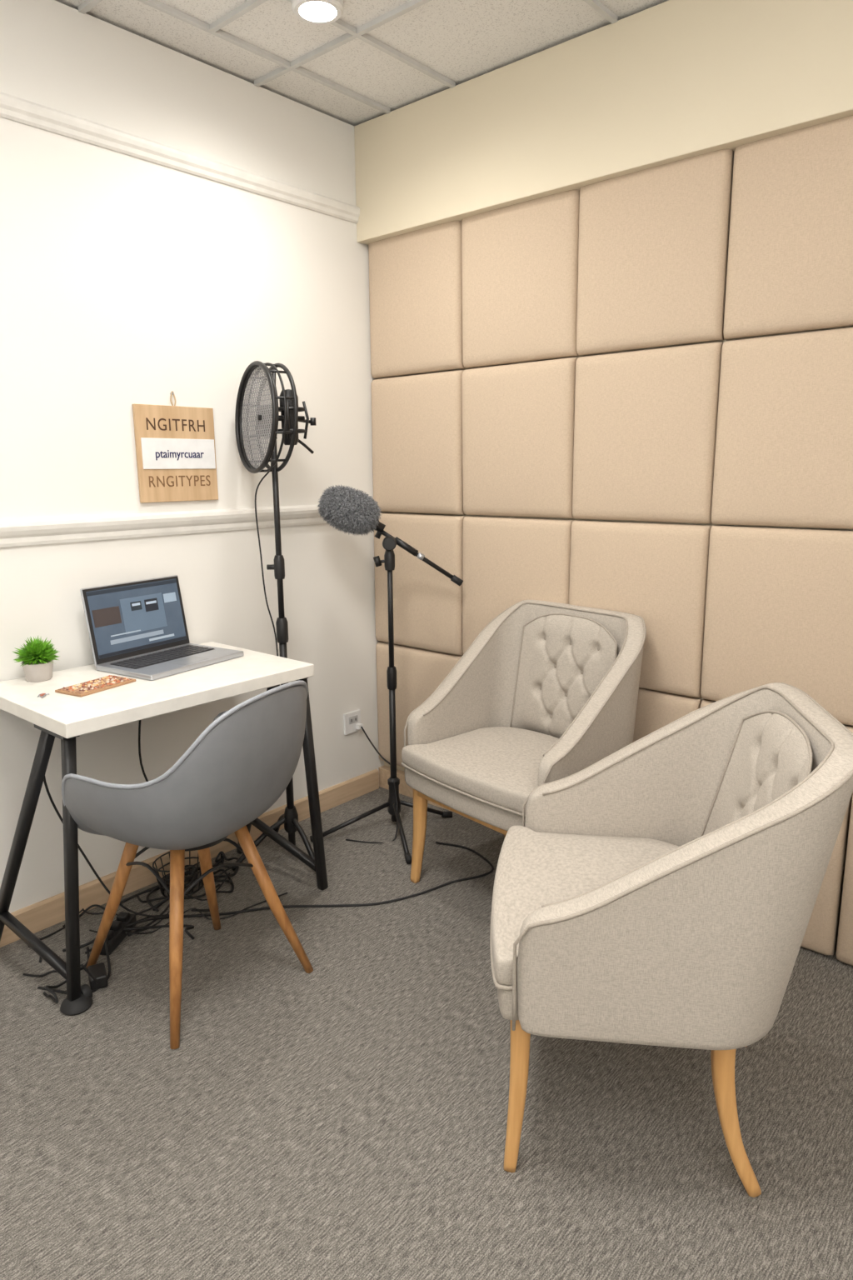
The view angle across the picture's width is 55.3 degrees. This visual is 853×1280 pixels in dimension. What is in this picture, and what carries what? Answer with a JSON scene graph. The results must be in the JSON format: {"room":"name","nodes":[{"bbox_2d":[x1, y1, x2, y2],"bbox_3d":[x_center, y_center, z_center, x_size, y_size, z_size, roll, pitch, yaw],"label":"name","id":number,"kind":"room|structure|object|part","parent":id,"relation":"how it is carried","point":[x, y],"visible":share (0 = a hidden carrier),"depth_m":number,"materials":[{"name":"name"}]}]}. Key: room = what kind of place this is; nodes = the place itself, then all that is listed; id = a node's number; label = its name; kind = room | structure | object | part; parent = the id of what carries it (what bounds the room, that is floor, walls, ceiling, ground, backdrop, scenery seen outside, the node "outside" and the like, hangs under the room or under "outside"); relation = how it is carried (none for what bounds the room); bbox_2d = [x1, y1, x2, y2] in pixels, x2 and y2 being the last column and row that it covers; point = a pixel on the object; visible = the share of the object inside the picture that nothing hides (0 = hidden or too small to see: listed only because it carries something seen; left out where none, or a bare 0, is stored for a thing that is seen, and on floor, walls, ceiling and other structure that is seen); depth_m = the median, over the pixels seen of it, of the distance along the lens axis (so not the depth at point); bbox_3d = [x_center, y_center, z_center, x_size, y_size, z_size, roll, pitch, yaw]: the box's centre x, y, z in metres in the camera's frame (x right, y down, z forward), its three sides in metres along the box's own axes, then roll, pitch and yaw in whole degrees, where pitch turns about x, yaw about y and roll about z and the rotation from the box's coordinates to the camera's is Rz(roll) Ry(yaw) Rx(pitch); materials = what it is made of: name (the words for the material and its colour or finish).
{"room":"studio","nodes":[
{"label":"studio","id":0,"kind":"room"},
{"bbox_2d":[0,0,384,913],"bbox_3d":[-1.554,-0.329,1.935,0.100,2.636,4.100,10,16,40],"label":"wall","id":1,"kind":"structure","parent":0,"point":[126,280],"depth_m":2.58,"materials":[{"name":"white paint"}]},
{"bbox_2d":[0,504,329,547],"bbox_3d":[-1.504,-0.218,1.915,0.030,0.074,3.900,10,16,40],"label":"trim","id":2,"kind":"structure","parent":1,"relation":"attached to","point":[70,529],"depth_m":2.58,"materials":[{"name":"white paint"}]},
{"bbox_2d":[132,390,218,502],"bbox_3d":[-0.812,-0.629,2.649,0.018,0.349,0.288,10,16,40],"label":"wooden sign","id":3,"kind":"object","parent":1,"relation":"attached to","point":[176,450],"visible":1,"depth_m":2.64,"materials":[{"name":"brown wood"}]},
{"bbox_3d":[-0.816,-0.776,2.618,0.004,0.049,0.020,10,16,40],"label":"cord","id":4,"kind":"part","parent":3,"relation":"part of","materials":[{"name":"fabric"}]},
{"bbox_2d":[0,91,359,223],"bbox_3d":[-1.530,-1.307,1.673,0.022,0.058,3.860,10,16,40],"label":"trim","id":5,"kind":"structure","parent":1,"relation":"attached to","point":[12,107],"depth_m":2.48,"materials":[{"name":"white paint"}]},
{"bbox_2d":[0,769,379,947],"bbox_3d":[-1.499,0.925,2.160,0.014,0.088,3.900,10,16,40],"label":"baseboard","id":6,"kind":"structure","parent":1,"relation":"attached to","point":[39,916],"depth_m":2.77,"materials":[{"name":"brown wood"}]},
{"bbox_2d":[343,709,363,734],"bbox_3d":[-0.305,0.347,3.424,0.033,0.092,0.092,10,16,40],"label":"wall outlet","id":7,"kind":"object","parent":1,"relation":"attached to","point":[352,720],"visible":1,"depth_m":3.42,"materials":[{"name":"white plastic"}]},
{"bbox_2d":[349,715,358,724],"bbox_3d":[-0.308,0.335,3.424,0.004,0.030,0.050,10,16,40],"label":"socket","id":8,"kind":"object","parent":7,"relation":"attached to","point":[353,719],"depth_m":3.42,"materials":[{"name":"white plastic"}]},
{"bbox_2d":[55,0,668,126],"bbox_3d":[-0.064,-1.434,0.431,4.200,0.100,4.200,10,16,40],"label":"ceiling","id":9,"kind":"structure","parent":0,"point":[462,41],"depth_m":2.44,"materials":[{"name":"tile"}]},
{"bbox_2d":[291,0,343,24],"bbox_3d":[-0.298,-1.733,2.225,0.140,0.028,0.140,10,16,40],"label":"recessed light","id":10,"kind":"object","parent":9,"relation":"in","point":[314,12],"depth_m":2.22,"materials":[{"name":"white plastic"}]},
{"bbox_2d":[77,0,617,114],"bbox_3d":[-0.072,-1.362,0.359,3.900,0.017,3.860,10,16,40],"label":"grid","id":11,"kind":"object","parent":9,"relation":"attached to","point":[214,28],"depth_m":2.42,"materials":[{"name":"white metal"}]},
{"bbox_2d":[0,786,852,1279],"bbox_3d":[-0.040,1.253,0.995,4.200,0.100,4.200,10,16,40],"label":"floor","id":12,"kind":"structure","parent":0,"point":[346,1118],"depth_m":1.79,"materials":[{"name":"grey carpet"}]},
{"bbox_2d":[87,962,108,989],"bbox_3d":[-0.907,0.927,2.243,0.045,0.036,0.075,-7,13,-27],"label":"power adapter","id":13,"kind":"object","parent":12,"relation":"on","point":[98,971],"visible":0.94,"depth_m":2.22,"materials":[{"name":"black plastic"}]},
{"bbox_2d":[100,911,136,954],"bbox_3d":[-0.935,0.876,2.447,0.050,0.054,0.170,1,12,7],"label":"power strip","id":14,"kind":"object","parent":12,"relation":"on","point":[117,933],"visible":0.79,"depth_m":2.43,"materials":[{"name":"black plastic"}]},
{"bbox_2d":[107,930,114,939],"bbox_3d":[-0.941,0.870,2.395,0.032,0.020,0.030,1,12,7],"label":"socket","id":15,"kind":"object","parent":14,"relation":"attached to","point":[111,933],"depth_m":2.39,"materials":[{"name":"black plastic"}]},
{"bbox_2d":[109,920,122,930],"bbox_3d":[-0.935,0.860,2.444,0.032,0.020,0.030,1,12,7],"label":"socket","id":16,"kind":"object","parent":14,"relation":"attached to","point":[116,925],"depth_m":2.43,"materials":[{"name":"black plastic"}]},
{"bbox_2d":[115,911,129,921],"bbox_3d":[-0.930,0.849,2.493,0.032,0.020,0.030,1,12,7],"label":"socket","id":17,"kind":"object","parent":14,"relation":"attached to","point":[122,917],"depth_m":2.48,"materials":[{"name":"black plastic"}]},
{"bbox_2d":[0,641,328,1015],"bbox_3d":[-0.796,0.496,2.459,0.534,0.807,0.931,10,16,40],"label":"desk","id":18,"kind":"object","parent":12,"relation":"on","point":[66,717],"visible":0.92,"depth_m":2.17,"materials":[{"name":"laminate"}]},
{"bbox_3d":[-1.106,0.569,2.199,0.413,0.776,0.031,6,13,27],"label":"leg","id":19,"kind":"part","parent":18,"relation":"part of","materials":[{"name":"black metal"}]},
{"bbox_2d":[13,636,59,682],"bbox_3d":[-1.110,0.052,2.316,0.127,0.127,0.125,10,16,40],"label":"potted grass plant","id":20,"kind":"object","parent":18,"relation":"on","point":[37,657],"visible":1,"depth_m":2.30,"materials":[{"name":"green plant"}]},
{"bbox_3d":[-1.110,0.087,2.327,0.082,0.053,0.082,10,16,40],"label":"pot","id":21,"kind":"part","parent":20,"relation":"part of","materials":[{"name":"ceramic"}]},
{"bbox_2d":[37,693,49,698],"bbox_3d":[-1.015,0.145,2.152,0.020,0.007,0.036,0,12,4],"label":"metal clip","id":22,"kind":"object","parent":18,"relation":"on","point":[42,695],"visible":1,"depth_m":2.15,"materials":[{"name":"metal"}]},
{"bbox_3d":[-0.898,0.587,2.056,0.103,0.745,0.034,3,12,15],"label":"leg","id":23,"kind":"part","parent":18,"relation":"part of","materials":[{"name":"black metal"}]},
{"bbox_2d":[55,675,135,696],"bbox_3d":[-0.911,0.123,2.245,0.105,0.012,0.185,6,14,29],"label":"wooden tray","id":24,"kind":"object","parent":18,"relation":"on","point":[88,687],"visible":1,"depth_m":2.22,"materials":[{"name":"brown wood"}]},
{"bbox_2d":[80,575,243,680],"bbox_3d":[-0.804,-0.050,2.501,0.289,0.243,0.365,7,14,31],"label":"laptop","id":25,"kind":"object","parent":18,"relation":"on","point":[138,629],"visible":1,"depth_m":2.52,"materials":[{"name":"metal"}]},
{"bbox_3d":[-0.908,-0.069,2.564,0.007,0.233,0.365,-4,8,33],"label":"lid","id":26,"kind":"part","parent":25,"relation":"part of","materials":[{"name":"metal"}]},
{"bbox_3d":[-0.894,-0.085,2.576,0.002,0.110,0.160,-4,8,33],"label":"pane","id":27,"kind":"part","parent":25,"relation":"part of","materials":[{"name":"glass"}]},
{"bbox_3d":[-0.582,0.439,2.797,0.031,0.775,0.385,-9,15,-37],"label":"leg","id":28,"kind":"part","parent":18,"relation":"part of","materials":[{"name":"black metal"}]},
{"bbox_3d":[-0.368,0.473,2.625,0.033,0.766,0.128,3,12,17],"label":"leg","id":29,"kind":"part","parent":18,"relation":"part of","materials":[{"name":"black metal"}]},
{"bbox_2d":[152,850,204,897],"bbox_3d":[-0.821,0.786,2.733,0.152,0.113,0.195,10,16,40],"label":"basket","id":30,"kind":"object","parent":12,"relation":"on","point":[193,874],"visible":0.46,"depth_m":2.71,"materials":[{"name":"black metal"}]},
{"bbox_2d":[61,680,313,1049],"bbox_3d":[-0.622,0.520,2.178,0.593,0.866,0.607,10,16,40],"label":"shell chair","id":31,"kind":"object","parent":12,"relation":"on","point":[243,762],"visible":0.98,"depth_m":1.95,"materials":[{"name":"plastic"}]},
{"bbox_3d":[-0.861,0.709,2.252,0.220,0.471,0.035,2,12,10],"label":"leg","id":32,"kind":"part","parent":31,"relation":"part of","materials":[{"name":"brown wood"}]},
{"bbox_3d":[-0.625,0.755,2.025,0.036,0.469,0.186,-1,12,-1],"label":"leg","id":33,"kind":"part","parent":31,"relation":"part of","materials":[{"name":"brown wood"}]},
{"bbox_3d":[-0.623,0.509,2.181,0.220,0.035,0.220,10,16,40],"label":"seat mount","id":34,"kind":"part","parent":31,"relation":"part of","materials":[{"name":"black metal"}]},
{"bbox_3d":[-0.642,0.679,2.387,0.036,0.469,0.176,-1,12,-3],"label":"leg","id":35,"kind":"part","parent":31,"relation":"part of","materials":[{"name":"brown wood"}]},
{"bbox_3d":[-0.421,0.709,2.235,0.203,0.470,0.036,-2,12,-6],"label":"leg","id":36,"kind":"part","parent":31,"relation":"part of","materials":[{"name":"brown wood"}]},
{"bbox_2d":[22,720,494,1003],"bbox_3d":[-0.462,0.492,2.607,0.822,0.747,1.513,10,16,40],"label":"cables","id":37,"kind":"object","parent":12,"relation":"on","point":[162,916],"visible":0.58,"depth_m":2.60,"materials":[{"name":"black rubber"}]},
{"bbox_2d":[231,360,316,870],"bbox_3d":[-0.510,-0.056,2.804,0.335,1.722,0.316,1,12,9],"label":"stand","id":38,"kind":"object","parent":12,"relation":"on","point":[267,417],"visible":0.94,"depth_m":2.70,"materials":[{"name":"black metal"}]},
{"bbox_3d":[-0.597,0.725,2.896,0.216,0.157,0.019,-7,14,-30],"label":"leg","id":39,"kind":"part","parent":38,"relation":"part of","materials":[{"name":"black metal"}]},
{"bbox_3d":[-0.519,-0.247,2.756,0.041,0.017,0.018,-1,12,-2],"label":"knob","id":40,"kind":"part","parent":38,"relation":"part of","materials":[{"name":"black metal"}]},
{"bbox_3d":[-0.544,0.692,3.048,0.019,0.155,0.181,-7,14,-30],"label":"leg","id":41,"kind":"part","parent":38,"relation":"part of","materials":[{"name":"black metal"}]},
{"bbox_3d":[-0.452,-0.720,2.653,0.010,0.122,0.021,-1,12,-4],"label":"spider arm","id":42,"kind":"part","parent":38,"relation":"part of","materials":[{"name":"black metal"}]},
{"bbox_3d":[-0.423,0.729,2.868,0.019,0.156,0.195,-9,15,-35],"label":"leg","id":43,"kind":"part","parent":38,"relation":"part of","materials":[{"name":"black metal"}]},
{"bbox_3d":[-0.402,-0.732,2.710,0.021,0.122,0.010,-1,12,-4],"label":"spider arm","id":44,"kind":"part","parent":38,"relation":"part of","materials":[{"name":"black metal"}]},
{"bbox_3d":[-0.421,-0.662,2.742,0.086,0.068,0.010,-8,14,-31],"label":"arm","id":45,"kind":"part","parent":38,"relation":"part of","materials":[{"name":"black metal"}]},
{"bbox_3d":[-0.383,-0.738,2.751,0.020,0.025,0.019,10,16,40],"label":"knob","id":46,"kind":"part","parent":38,"relation":"part of","materials":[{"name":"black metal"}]},
{"bbox_2d":[310,484,463,864],"bbox_3d":[-0.150,0.093,3.042,0.481,1.330,0.448,5,13,26],"label":"boom microphone stand","id":47,"kind":"object","parent":12,"relation":"on","point":[352,511],"visible":0.99,"depth_m":2.99,"materials":[{"name":"black metal"}]},
{"bbox_3d":[-0.288,0.700,3.143,0.316,0.102,0.017,-6,13,-24],"label":"leg","id":48,"kind":"part","parent":47,"relation":"part of","materials":[{"name":"black metal"}]},
{"bbox_3d":[-0.181,-0.291,3.011,0.033,0.042,0.023,-1,12,0],"label":"clutch knob","id":49,"kind":"part","parent":47,"relation":"part of","materials":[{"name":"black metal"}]},
{"bbox_3d":[-0.093,0.718,3.048,0.017,0.102,0.311,-3,12,-11],"label":"leg","id":50,"kind":"part","parent":47,"relation":"part of","materials":[{"name":"black metal"}]},
{"bbox_3d":[-0.041,-0.319,3.006,0.341,0.234,0.016,-1,12,0],"label":"boom arm","id":51,"kind":"part","parent":47,"relation":"part of","materials":[{"name":"black metal"}]},
{"bbox_3d":[-0.007,0.674,3.252,0.213,0.102,0.017,-4,12,-17],"label":"leg","id":52,"kind":"part","parent":47,"relation":"part of","materials":[{"name":"black metal"}]},
{"bbox_2d":[401,600,646,883],"bbox_3d":[0.314,0.381,2.662,0.609,0.929,0.648,-11,15,-40],"label":"tufted armchair","id":53,"kind":"object","parent":12,"relation":"on","point":[546,692],"visible":0.87,"depth_m":2.69,"materials":[{"name":"fabric"}]},
{"bbox_3d":[-0.024,0.658,2.749,0.048,0.348,0.052,-11,15,-40],"label":"leg","id":54,"kind":"part","parent":53,"relation":"part of","materials":[{"name":"brown wood"}]},
{"bbox_3d":[0.132,0.537,2.532,0.023,0.030,0.480,-11,15,-40],"label":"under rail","id":55,"kind":"part","parent":53,"relation":"part of","materials":[{"name":"brown wood"}]},
{"bbox_3d":[0.272,0.462,2.641,0.472,0.073,0.570,-11,15,-40],"label":"seat rail","id":56,"kind":"part","parent":53,"relation":"part of","materials":[{"name":"fabric"}]},
{"bbox_2d":[401,726,559,814],"bbox_3d":[0.268,0.387,2.622,0.482,0.077,0.579,-11,15,-40],"label":"seat cushion","id":57,"kind":"object","parent":53,"relation":"on","point":[496,768],"depth_m":2.56,"materials":[{"name":"fabric"}]},
{"bbox_3d":[0.335,0.205,2.644,0.544,0.577,0.641,-11,15,-40],"label":"tub frame","id":58,"kind":"part","parent":53,"relation":"part of","materials":[{"name":"fabric"}]},
{"bbox_2d":[490,682,852,1197],"bbox_3d":[0.482,0.581,1.769,0.678,0.902,0.668,1,12,8],"label":"tufted armchair","id":59,"kind":"object","parent":12,"relation":"on","point":[663,891],"visible":1,"depth_m":1.48,"materials":[{"name":"fabric"}]},
{"bbox_3d":[0.402,0.636,1.793,0.490,0.073,0.588,1,12,8],"label":"seat rail","id":60,"kind":"part","parent":59,"relation":"part of","materials":[{"name":"fabric"}]},
{"bbox_3d":[0.181,0.892,1.618,0.050,0.349,0.054,1,12,8],"label":"leg","id":61,"kind":"part","parent":59,"relation":"part of","materials":[{"name":"brown wood"}]},
{"bbox_2d":[491,825,679,985],"bbox_3d":[0.396,0.561,1.778,0.500,0.077,0.597,1,12,8],"label":"seat cushion","id":62,"kind":"object","parent":59,"relation":"on","point":[537,866],"depth_m":1.85,"materials":[{"name":"fabric"}]},
{"bbox_3d":[0.510,0.408,1.729,0.609,0.548,0.661,1,12,8],"label":"tub frame","id":63,"kind":"part","parent":59,"relation":"part of","materials":[{"name":"fabric"}]},
{"bbox_3d":[0.599,0.901,1.573,0.112,0.355,0.055,4,13,19],"label":"leg","id":64,"kind":"part","parent":59,"relation":"part of","materials":[{"name":"brown wood"}]},
{"bbox_2d":[378,326,852,771],"bbox_3d":[1.301,-0.401,2.154,3.900,2.636,0.100,10,16,40],"label":"wall","id":65,"kind":"structure","parent":0,"point":[399,767],"depth_m":2.61,"materials":[{"name":"beige paint"}]},
{"bbox_2d":[378,765,452,811],"bbox_3d":[1.270,0.855,2.367,3.900,0.090,0.040,10,16,40],"label":"baseboard","id":66,"kind":"structure","parent":65,"relation":"attached to","point":[384,771],"depth_m":3.53,"materials":[{"name":"brown wood"}]},
{"bbox_2d":[368,220,464,379],"bbox_3d":[-0.049,-1.293,3.056,0.461,0.559,0.049,10,15,41],"label":"panel","id":67,"kind":"object","parent":65,"relation":"attached to","point":[416,277],"visible":0.77,"depth_m":3.02,"materials":[{"name":"fabric"}]},
{"bbox_2d":[370,370,464,514],"bbox_3d":[-0.045,-0.758,3.167,0.461,0.522,0.049,10,15,40],"label":"panel","id":68,"kind":"object","parent":65,"relation":"attached to","point":[417,420],"visible":0.88,"depth_m":3.12,"materials":[{"name":"fabric"}]},
{"bbox_2d":[375,640,462,767],"bbox_3d":[-0.036,0.297,3.389,0.461,0.531,0.049,9,16,40],"label":"panel","id":69,"kind":"object","parent":65,"relation":"attached to","point":[420,672],"visible":0.56,"depth_m":3.38,"materials":[{"name":"fabric"}]},
{"bbox_2d":[374,512,464,655],"bbox_3d":[-0.042,-0.232,3.276,0.461,0.542,0.049,10,15,40],"label":"panel","id":70,"kind":"object","parent":65,"relation":"attached to","point":[427,605],"visible":0.84,"depth_m":3.22,"materials":[{"name":"fabric"}]},
{"bbox_2d":[462,515,574,654],"bbox_3d":[0.318,-0.173,2.979,0.470,0.542,0.049,10,15,40],"label":"panel","id":71,"kind":"object","parent":65,"relation":"attached to","point":[507,562],"visible":0.63,"depth_m":2.94,"materials":[{"name":"fabric"}]},
{"bbox_2d":[462,357,578,518],"bbox_3d":[0.311,-0.699,2.866,0.470,0.522,0.049,10,16,41],"label":"panel","id":72,"kind":"object","parent":65,"relation":"attached to","point":[518,419],"visible":0.99,"depth_m":2.83,"materials":[{"name":"fabric"}]},
{"bbox_2d":[461,190,579,369],"bbox_3d":[0.306,-1.233,2.754,0.470,0.559,0.049,10,16,40],"label":"panel","id":73,"kind":"object","parent":65,"relation":"attached to","point":[520,261],"visible":0.73,"depth_m":2.72,"materials":[{"name":"fabric"}]},
{"bbox_2d":[354,0,852,244],"bbox_3d":[1.229,-1.479,1.854,3.900,0.402,0.090,10,16,40],"label":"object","id":74,"kind":"structure","parent":65,"relation":"attached to","point":[670,81],"depth_m":2.39,"materials":[{"name":"beige paint"}]},
{"bbox_2d":[569,520,712,697],"bbox_3d":[0.677,-0.111,2.668,0.478,0.542,0.049,9,15,40],"label":"panel","id":75,"kind":"object","parent":65,"relation":"attached to","point":[657,573],"visible":0.68,"depth_m":2.59,"materials":[{"name":"fabric"}]},
{"bbox_2d":[572,341,723,523],"bbox_3d":[0.673,-0.637,2.558,0.478,0.522,0.049,10,16,40],"label":"panel","id":76,"kind":"object","parent":65,"relation":"attached to","point":[646,422],"visible":0.97,"depth_m":2.52,"materials":[{"name":"fabric"}]},
{"bbox_2d":[576,149,734,355],"bbox_3d":[0.664,-1.171,2.441,0.478,0.559,0.049,10,16,41],"label":"panel","id":77,"kind":"object","parent":65,"relation":"attached to","point":[654,242],"visible":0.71,"depth_m":2.41,"materials":[{"name":"fabric"}]},
{"bbox_2d":[633,687,702,742],"bbox_3d":[0.684,0.418,2.781,0.478,0.531,0.049,10,16,40],"label":"panel","id":78,"kind":"object","parent":65,"relation":"attached to","point":[656,710],"visible":0.06,"depth_m":2.65,"materials":[{"name":"fabric"}]},
{"bbox_2d":[700,698,852,732],"bbox_3d":[1.043,0.481,2.467,0.473,0.531,0.049,10,15,41],"label":"panel","id":79,"kind":"object","parent":65,"relation":"attached to","point":[705,702],"visible":0.03,"depth_m":2.55,"materials":[{"name":"fabric"}]},
{"bbox_2d":[700,525,852,725],"bbox_3d":[1.038,-0.050,2.357,0.473,0.542,0.049,10,16,40],"label":"panel","id":80,"kind":"object","parent":65,"relation":"attached to","point":[779,603],"visible":0.83,"depth_m":2.33,"materials":[{"name":"fabric"}]},
{"bbox_2d":[711,327,852,529],"bbox_3d":[1.033,-0.575,2.247,0.473,0.522,0.049,10,15,40],"label":"panel","id":81,"kind":"object","parent":65,"relation":"attached to","point":[784,455],"visible":1,"depth_m":2.25,"materials":[{"name":"fabric"}]},
{"bbox_2d":[723,115,852,339],"bbox_3d":[1.028,-1.109,2.134,0.473,0.559,0.049,10,16,41],"label":"panel","id":82,"kind":"object","parent":65,"relation":"attached to","point":[790,263],"visible":0.76,"depth_m":2.16,"materials":[{"name":"fabric"}]},
{"bbox_2d":[800,792,852,954],"bbox_3d":[0.991,0.626,2.429,0.458,0.507,0.073,10,15,40],"label":"panel","id":83,"kind":"object","parent":65,"relation":"attached to","point":[821,936],"visible":0.16,"depth_m":2.30,"materials":[{"name":"fabric"}]},
{"bbox_2d":[836,795,852,965],"bbox_3d":[1.347,0.687,2.124,0.468,0.507,0.073,9,15,40],"label":"panel","id":84,"kind":"object","parent":65,"relation":"attached to","point":[845,940],"visible":1,"depth_m":2.26,"materials":[{"name":"fabric"}]}
]}

